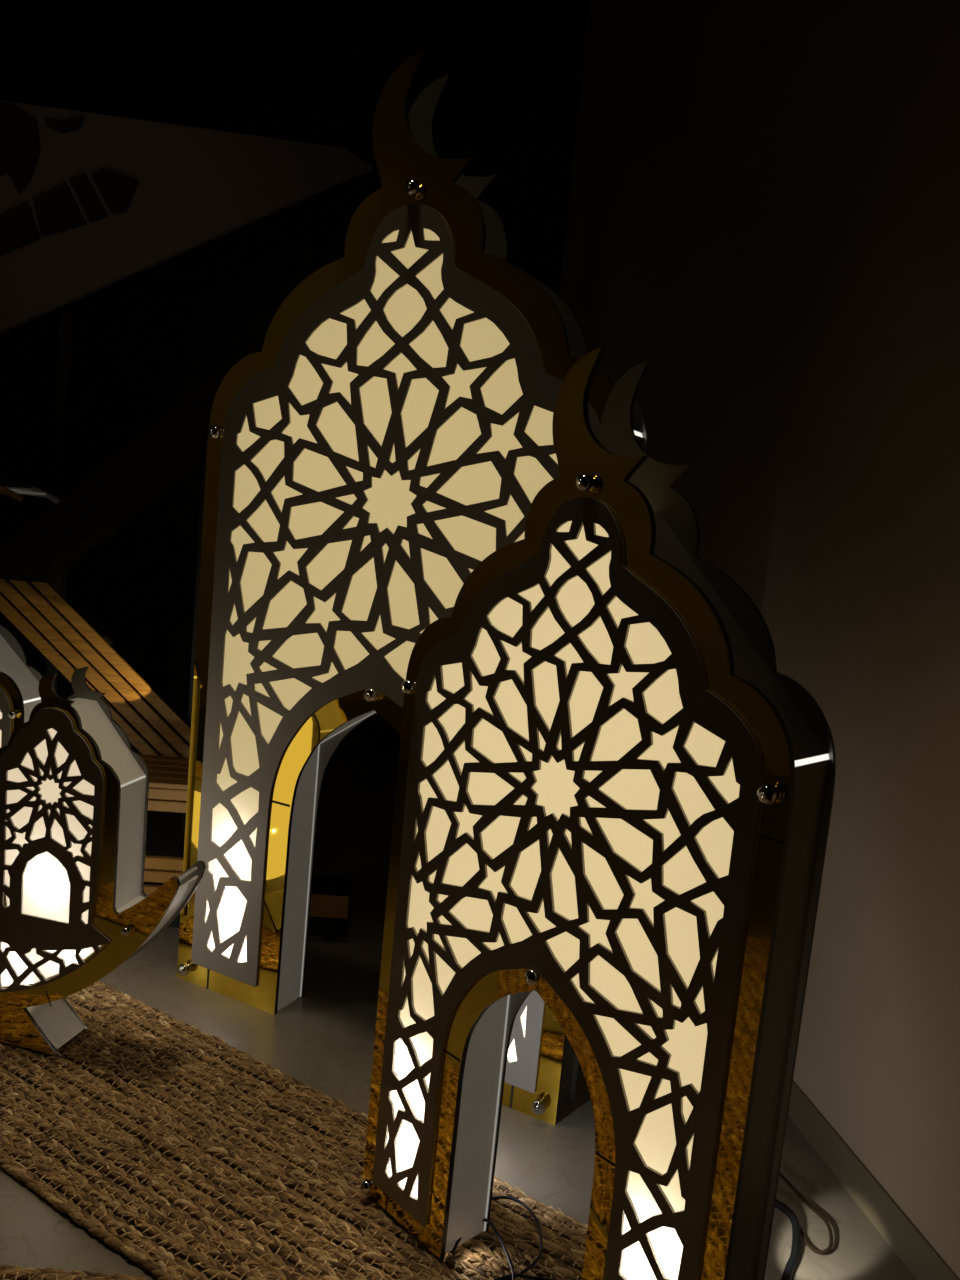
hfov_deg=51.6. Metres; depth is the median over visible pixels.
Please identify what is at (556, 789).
diffuser
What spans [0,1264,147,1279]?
braided rug
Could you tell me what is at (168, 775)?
slatted bench
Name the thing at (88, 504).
slatted screen
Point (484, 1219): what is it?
cable
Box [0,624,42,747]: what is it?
lantern
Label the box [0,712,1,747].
diffuser
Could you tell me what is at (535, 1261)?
cable
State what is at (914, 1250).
baseboard
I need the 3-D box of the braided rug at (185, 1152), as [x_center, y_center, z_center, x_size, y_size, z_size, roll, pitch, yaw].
[-0.344,0.649,1.270,1.047,0.016,0.375,10,9,31]
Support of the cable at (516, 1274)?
on the braided rug at (185, 1152)
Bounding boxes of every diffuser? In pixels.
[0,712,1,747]
[1,728,100,985]
[205,229,557,1061]
[386,521,739,1279]
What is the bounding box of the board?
[0,100,372,696]
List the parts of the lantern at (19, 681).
lattice panel, gold plate, plate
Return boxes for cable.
[451,1218,514,1279]
[492,1196,542,1279]
[493,1273,554,1279]
[775,1199,800,1279]
[779,1172,832,1254]
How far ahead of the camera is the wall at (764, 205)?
1.46 m
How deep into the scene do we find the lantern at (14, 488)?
1.78 m
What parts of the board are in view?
post, post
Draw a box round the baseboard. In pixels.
[788,1080,959,1279]
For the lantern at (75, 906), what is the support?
on the braided rug at (185, 1152)
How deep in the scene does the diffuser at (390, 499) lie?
1.47 m
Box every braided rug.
[0,980,587,1279]
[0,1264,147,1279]
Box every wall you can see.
[0,0,588,749]
[559,0,959,1277]
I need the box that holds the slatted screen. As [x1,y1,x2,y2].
[0,340,262,857]
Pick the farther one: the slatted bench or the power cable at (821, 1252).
the slatted bench
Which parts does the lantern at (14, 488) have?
gold plate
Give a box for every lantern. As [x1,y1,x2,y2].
[0,476,60,503]
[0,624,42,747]
[0,666,205,1054]
[177,51,647,1124]
[359,347,835,1279]
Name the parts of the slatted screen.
post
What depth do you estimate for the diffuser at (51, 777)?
1.39 m
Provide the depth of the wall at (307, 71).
3.18 m
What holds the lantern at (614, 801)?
on the braided rug at (185, 1152)
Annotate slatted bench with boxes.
[139,754,351,939]

